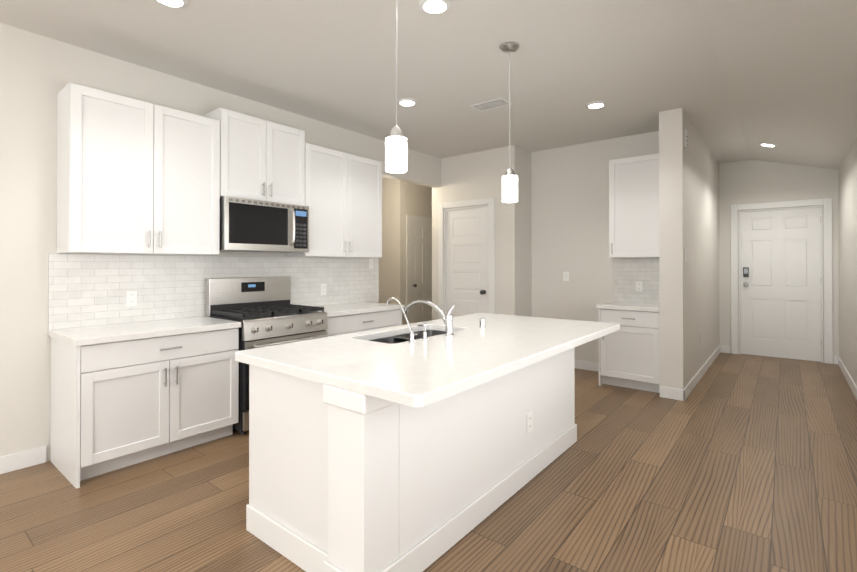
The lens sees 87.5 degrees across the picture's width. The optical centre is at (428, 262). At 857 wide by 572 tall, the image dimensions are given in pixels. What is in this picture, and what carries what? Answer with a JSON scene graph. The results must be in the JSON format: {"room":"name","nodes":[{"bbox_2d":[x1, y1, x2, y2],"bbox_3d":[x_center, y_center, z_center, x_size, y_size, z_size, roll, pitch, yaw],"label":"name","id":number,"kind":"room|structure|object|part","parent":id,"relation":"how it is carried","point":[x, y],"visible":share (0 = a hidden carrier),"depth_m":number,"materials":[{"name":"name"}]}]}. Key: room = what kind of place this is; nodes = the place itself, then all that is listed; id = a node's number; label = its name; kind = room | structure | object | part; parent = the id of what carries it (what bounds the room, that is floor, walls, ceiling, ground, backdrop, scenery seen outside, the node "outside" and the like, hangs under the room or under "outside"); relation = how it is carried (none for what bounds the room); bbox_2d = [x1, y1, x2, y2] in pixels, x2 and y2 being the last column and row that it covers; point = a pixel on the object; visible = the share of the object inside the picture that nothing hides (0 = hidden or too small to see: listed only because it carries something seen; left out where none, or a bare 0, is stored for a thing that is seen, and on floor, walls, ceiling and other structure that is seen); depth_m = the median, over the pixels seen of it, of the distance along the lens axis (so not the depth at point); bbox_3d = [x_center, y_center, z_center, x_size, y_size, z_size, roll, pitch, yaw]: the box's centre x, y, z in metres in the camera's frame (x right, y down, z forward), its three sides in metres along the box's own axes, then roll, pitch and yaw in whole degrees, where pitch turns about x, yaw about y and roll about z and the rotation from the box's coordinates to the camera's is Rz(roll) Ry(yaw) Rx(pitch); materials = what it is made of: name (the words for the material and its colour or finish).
{"room":"kitchen","nodes":[
{"label":"kitchen","id":0,"kind":"room"},
{"bbox_2d":[0,23,440,461],"bbox_3d":[-2.703,-0.086,2.731,0.120,2.760,9.080,0,0,39],"label":"wall","id":1,"kind":"structure","parent":0,"point":[38,73],"depth_m":2.88,"materials":[{"name":"white paint"}]},
{"bbox_2d":[0,446,45,473],"bbox_3d":[-3.979,1.232,1.017,0.013,0.105,4.820,0,0,39],"label":"baseboard","id":2,"kind":"structure","parent":1,"relation":"attached to","point":[22,460],"depth_m":2.81,"materials":[{"name":"white wood"}]},
{"bbox_2d":[57,83,219,254],"bbox_3d":[-2.028,-0.586,3.221,0.324,1.055,0.945,0,0,39],"label":"upper cabinet","id":3,"kind":"object","parent":1,"relation":"attached to","point":[134,176],"visible":1,"depth_m":3.05,"materials":[{"name":"white wood"}]},
{"bbox_2d":[48,253,378,329],"bbox_3d":[-1.531,0.197,4.094,0.009,0.497,3.019,0,0,39],"label":"backsplash","id":4,"kind":"structure","parent":1,"relation":"attached to","point":[87,290],"depth_m":3.46,"materials":[{"name":"tile"}]},
{"bbox_2d":[126,290,136,306],"bbox_3d":[-2.171,0.267,3.276,0.007,0.117,0.072,0,0,39],"label":"electrical outlet","id":5,"kind":"object","parent":4,"relation":"attached to","point":[131,298],"visible":1,"depth_m":3.27,"materials":[{"name":"white plastic"}]},
{"bbox_2d":[321,284,325,294],"bbox_3d":[-1.086,0.284,4.637,0.007,0.117,0.072,0,0,39],"label":"electrical outlet","id":6,"kind":"object","parent":4,"relation":"attached to","point":[323,289],"visible":1,"depth_m":4.63,"materials":[{"name":"white plastic"}]},
{"bbox_2d":[369,259,372,268],"bbox_3d":[-0.662,0.017,5.170,0.008,0.117,0.072,0,0,39],"label":"light switch","id":7,"kind":"object","parent":4,"relation":"attached to","point":[370,263],"visible":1,"depth_m":5.17,"materials":[{"name":"white plastic"}]},
{"bbox_2d":[203,108,304,205],"bbox_3d":[-1.486,-0.865,3.903,0.324,0.700,0.791,0,0,39],"label":"upper cabinet","id":8,"kind":"object","parent":1,"relation":"attached to","point":[262,159],"visible":0.81,"depth_m":3.78,"materials":[{"name":"white wood"}]},
{"bbox_2d":[220,196,308,252],"bbox_3d":[-1.448,-0.302,3.870,0.414,0.420,0.787,0,0,39],"label":"microwave","id":9,"kind":"object","parent":8,"relation":"attached to","point":[249,225],"visible":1,"depth_m":3.72,"materials":[{"name":"silver metal"}]},
{"bbox_2d":[287,143,381,257],"bbox_3d":[-0.923,-0.579,4.607,0.324,1.055,1.010,0,0,39],"label":"upper cabinet","id":10,"kind":"object","parent":1,"relation":"attached to","point":[343,196],"visible":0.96,"depth_m":4.48,"materials":[{"name":"white wood"}]},
{"bbox_2d":[378,178,404,324],"bbox_3d":[-1.217,-0.058,8.093,2.000,2.760,0.120,0,0,39],"label":"wall","id":11,"kind":"structure","parent":0,"point":[392,272],"depth_m":7.52,"materials":[{"name":"white paint"}]},
{"bbox_2d":[405,182,431,324],"bbox_3d":[0.111,-0.057,8.250,0.120,2.760,1.780,0,0,39],"label":"wall","id":12,"kind":"structure","parent":0,"point":[418,200],"depth_m":7.76,"materials":[{"name":"white paint"}]},
{"bbox_2d":[406,215,431,323],"bbox_3d":[-0.048,0.264,7.876,0.093,2.115,0.930,0,0,39],"label":"hall door","id":13,"kind":"structure","parent":12,"relation":"in","point":[418,260],"depth_m":7.78,"materials":[{"name":"white wood"}]},
{"bbox_2d":[0,352,856,571],"bbox_3d":[-1.360,1.327,3.373,7.650,0.060,12.170,0,0,39],"label":"floor","id":14,"kind":"structure","parent":0,"point":[739,463],"depth_m":2.44,"materials":[{"name":"brown wood"}]},
{"bbox_2d":[50,328,238,488],"bbox_3d":[-1.921,0.889,3.110,0.614,0.814,0.975,0,0,39],"label":"base cabinet","id":15,"kind":"object","parent":14,"relation":"on","point":[117,405],"visible":0.98,"depth_m":2.84,"materials":[{"name":"white wood"}]},
{"bbox_2d":[48,316,240,345],"bbox_3d":[-1.928,0.461,3.112,0.606,0.040,0.991,0,0,39],"label":"countertop","id":16,"kind":"structure","parent":15,"relation":"on","point":[87,335],"depth_m":2.94,"materials":[{"name":"stone"}]},
{"bbox_2d":[205,276,327,434],"bbox_3d":[-1.335,0.717,3.775,0.686,1.165,0.770,0,0,39],"label":"range","id":17,"kind":"object","parent":14,"relation":"on","point":[264,311],"visible":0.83,"depth_m":3.68,"materials":[{"name":"silver metal"}]},
{"bbox_2d":[327,309,401,336],"bbox_3d":[-0.807,0.896,4.507,0.614,0.814,1.010,0,0,39],"label":"base cabinet","id":18,"kind":"object","parent":14,"relation":"on","point":[345,324],"visible":0.27,"depth_m":4.29,"materials":[{"name":"white wood"}]},
{"bbox_2d":[316,302,403,316],"bbox_3d":[-0.809,0.468,4.516,0.606,0.040,1.026,0,0,39],"label":"countertop","id":19,"kind":"structure","parent":18,"relation":"on","point":[334,310],"depth_m":4.42,"materials":[{"name":"stone"}]},
{"bbox_2d":[235,349,576,571],"bbox_3d":[0.075,0.887,2.697,0.899,0.814,2.104,0,0,39],"label":"kitchen island","id":20,"kind":"object","parent":14,"relation":"on","point":[389,449],"depth_m":1.94,"materials":[{"name":"white wood"}]},
{"bbox_2d":[235,313,619,408],"bbox_3d":[0.214,0.428,2.698,1.180,0.102,2.271,0,0,39],"label":"island countertop","id":21,"kind":"structure","parent":20,"relation":"on","point":[482,348],"depth_m":2.13,"materials":[{"name":"white stone"}]},
{"bbox_2d":[386,298,416,342],"bbox_3d":[-0.151,0.317,2.472,0.232,0.238,0.040,0,0,39],"label":"filter faucet","id":22,"kind":"object","parent":21,"relation":"on","point":[412,334],"visible":1,"depth_m":2.44,"materials":[{"name":"silver metal"}]},
{"bbox_2d":[371,329,444,340],"bbox_3d":[-0.094,0.574,2.796,0.395,0.213,0.776,0,0,39],"label":"sink","id":23,"kind":"object","parent":21,"relation":"in","point":[386,336],"depth_m":2.97,"materials":[{"name":"silver metal"}]},
{"bbox_2d":[417,323,427,340],"bbox_3d":[-0.033,0.390,2.518,0.069,0.093,0.036,0,0,39],"label":"soap dispenser","id":24,"kind":"object","parent":21,"relation":"on","point":[424,325],"visible":1,"depth_m":2.50,"materials":[{"name":"silver metal"}]},
{"bbox_2d":[404,300,455,335],"bbox_3d":[-0.003,0.337,2.788,0.404,0.201,0.062,0,0,39],"label":"kitchen faucet","id":25,"kind":"object","parent":21,"relation":"on","point":[447,319],"visible":1,"depth_m":2.68,"materials":[{"name":"silver metal"}]},
{"bbox_3d":[0.363,0.409,3.021,0.042,0.061,0.041,0,0,39],"label":"air gap cap","id":26,"kind":"part","parent":21,"relation":"part of","materials":[{"name":"silver metal"}]},
{"bbox_2d":[527,412,532,433],"bbox_3d":[0.602,0.953,2.661,0.007,0.117,0.072,0,0,39],"label":"electrical outlet","id":27,"kind":"object","parent":20,"relation":"attached to","point":[529,422],"visible":1,"depth_m":2.65,"materials":[{"name":"white plastic"}]},
{"bbox_2d":[598,309,659,392],"bbox_3d":[2.215,0.898,4.788,0.591,0.814,0.654,0,0,39],"label":"base cabinet","id":28,"kind":"object","parent":14,"relation":"on","point":[629,353],"visible":0.75,"depth_m":4.55,"materials":[{"name":"white wood"}]},
{"bbox_2d":[597,301,659,311],"bbox_3d":[2.213,0.470,4.798,0.603,0.040,0.646,0,0,39],"label":"countertop","id":29,"kind":"structure","parent":28,"relation":"on","point":[635,306],"depth_m":4.64,"materials":[{"name":"stone"}]},
{"bbox_2d":[0,0,856,177],"bbox_3d":[-1.399,-1.365,3.418,7.750,0.394,12.170,0,0,39],"label":"ceiling","id":30,"kind":"structure","parent":0,"point":[738,80],"depth_m":3.23,"materials":[{"name":"white paint"}]},
{"bbox_2d":[156,0,187,7],"bbox_3d":[-1.436,-1.459,2.482,0.184,0.015,0.184,0,0,39],"label":"recessed light","id":31,"kind":"object","parent":30,"relation":"in","point":[177,3],"visible":1,"depth_m":2.52,"materials":[{"name":"white"}]},
{"bbox_2d":[385,0,406,172],"bbox_3d":[-0.157,-0.955,2.176,0.124,1.027,0.124,0,0,39],"label":"pendant light","id":32,"kind":"object","parent":30,"relation":"hanging from","point":[396,151],"visible":1,"depth_m":2.14,"materials":[{"name":"white glass"}]},
{"bbox_2d":[397,98,416,105],"bbox_3d":[-0.193,-1.451,4.075,0.184,0.015,0.184,0,0,39],"label":"recessed light","id":33,"kind":"object","parent":30,"relation":"in","point":[407,102],"visible":0.96,"depth_m":4.05,"materials":[{"name":"white"}]},
{"bbox_2d":[419,0,450,13],"bbox_3d":[0.036,-1.459,2.549,0.184,0.015,0.184,0,0,39],"label":"recessed light","id":34,"kind":"object","parent":30,"relation":"in","point":[434,6],"visible":1,"depth_m":2.55,"materials":[{"name":"white"}]},
{"bbox_2d":[470,97,511,111],"bbox_3d":[0.576,-1.453,4.140,0.340,0.011,0.200,0,0,39],"label":"ceiling vent","id":35,"kind":"object","parent":30,"relation":"in","point":[492,104],"visible":0.98,"depth_m":4.12,"materials":[{"name":"white metal"}]},
{"bbox_2d":[501,42,518,202],"bbox_3d":[0.551,-0.936,3.031,0.124,1.055,0.124,0,0,39],"label":"pendant light","id":36,"kind":"object","parent":30,"relation":"hanging from","point":[510,186],"visible":1,"depth_m":3.00,"materials":[{"name":"white glass"}]},
{"bbox_2d":[586,101,606,108],"bbox_3d":[1.550,-1.450,4.143,0.184,0.015,0.184,0,0,39],"label":"recessed light","id":37,"kind":"object","parent":30,"relation":"in","point":[595,104],"visible":1,"depth_m":4.12,"materials":[{"name":"white"}]},
{"bbox_2d":[759,142,776,146],"bbox_3d":[3.998,-1.385,5.274,0.178,0.058,0.184,0,0,39],"label":"recessed light","id":38,"kind":"object","parent":30,"relation":"in","point":[766,144],"visible":0.98,"depth_m":5.25,"materials":[{"name":"white"}]},
{"bbox_2d":[432,145,531,319],"bbox_3d":[0.750,-0.068,6.180,1.300,2.760,0.620,0,0,39],"label":"wall","id":39,"kind":"structure","parent":0,"point":[474,175],"depth_m":5.73,"materials":[{"name":"white paint"}]},
{"bbox_2d":[438,197,493,318],"bbox_3d":[0.515,0.244,6.013,0.890,2.135,0.168,0,0,39],"label":"pantry door","id":40,"kind":"structure","parent":39,"relation":"in","point":[468,260],"depth_m":6.01,"materials":[{"name":"white wood"}]},
{"bbox_2d":[531,131,658,362],"bbox_3d":[1.998,-0.072,5.467,1.780,2.760,0.120,0,0,39],"label":"wall","id":41,"kind":"structure","parent":0,"point":[570,206],"depth_m":5.53,"materials":[{"name":"white paint"}]},
{"bbox_2d":[563,272,568,280],"bbox_3d":[1.723,0.179,5.602,0.072,0.117,0.008,0,0,39],"label":"light switch","id":42,"kind":"object","parent":41,"relation":"attached to","point":[565,276],"visible":1,"depth_m":5.60,"materials":[{"name":"white plastic"}]},
{"bbox_2d":[574,360,598,371],"bbox_3d":[1.762,1.256,5.561,1.045,0.105,0.016,0,0,39],"label":"baseboard","id":43,"kind":"structure","parent":41,"relation":"attached to","point":[579,364],"depth_m":5.43,"materials":[{"name":"white wood"}]},
{"bbox_2d":[609,153,658,257],"bbox_3d":[2.315,-0.592,4.905,0.571,1.085,0.364,0,0,39],"label":"upper cabinet","id":44,"kind":"object","parent":41,"relation":"attached to","point":[633,207],"visible":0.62,"depth_m":4.81,"materials":[{"name":"white wood"}]},
{"bbox_2d":[614,258,658,302],"bbox_3d":[2.413,0.202,5.050,0.603,0.497,0.009,0,0,39],"label":"backsplash","id":45,"kind":"structure","parent":41,"relation":"attached to","point":[629,272],"depth_m":5.08,"materials":[{"name":"tile"}]},
{"bbox_2d":[636,281,641,291],"bbox_3d":[2.381,0.276,5.064,0.072,0.117,0.007,0,0,39],"label":"electrical outlet","id":46,"kind":"object","parent":45,"relation":"attached to","point":[638,286],"visible":1,"depth_m":5.06,"materials":[{"name":"white plastic"}]},
{"bbox_2d":[659,108,719,388],"bbox_3d":[3.242,-0.072,5.441,0.200,2.760,2.970,0,0,39],"label":"wall","id":47,"kind":"structure","parent":0,"point":[689,222],"depth_m":4.36,"materials":[{"name":"white paint"}]},
{"bbox_2d":[684,129,686,148],"bbox_3d":[2.489,-1.188,4.327,0.016,0.190,0.075,0,0,39],"label":"door chime","id":48,"kind":"object","parent":47,"relation":"attached to","point":[685,135],"visible":0.98,"depth_m":4.30,"materials":[{"name":"white plastic"}]},
{"bbox_2d":[682,345,721,400],"bbox_3d":[3.323,1.255,5.362,0.016,0.105,2.983,0,0,39],"label":"baseboard","id":49,"kind":"structure","parent":47,"relation":"attached to","point":[690,386],"depth_m":4.92,"materials":[{"name":"white wood"}]},
{"bbox_2d":[719,160,838,363],"bbox_3d":[4.757,-0.068,6.209,1.610,2.760,0.120,0,0,39],"label":"wall","id":50,"kind":"structure","parent":0,"point":[748,181],"depth_m":6.22,"materials":[{"name":"white paint"}]},
{"bbox_2d":[730,198,832,363],"bbox_3d":[4.801,0.242,6.135,1.090,2.140,0.174,0,0,39],"label":"entry door","id":51,"kind":"structure","parent":50,"relation":"in","point":[780,281],"depth_m":6.11,"materials":[{"name":"white wood"}]},
{"bbox_2d":[838,137,856,385],"bbox_3d":[1.609,0.035,1.064,0.120,2.500,11.850,0,0,39],"label":"wall","id":52,"kind":"structure","parent":0,"point":[847,190],"depth_m":4.84,"materials":[{"name":"white paint"}]},
{"bbox_2d":[835,356,856,399],"bbox_3d":[1.550,1.233,1.105,0.030,0.105,11.850,0,0,39],"label":"baseboard","id":53,"kind":"structure","parent":52,"relation":"attached to","point":[838,361],"depth_m":4.87,"materials":[{"name":"white wood"}]}
]}

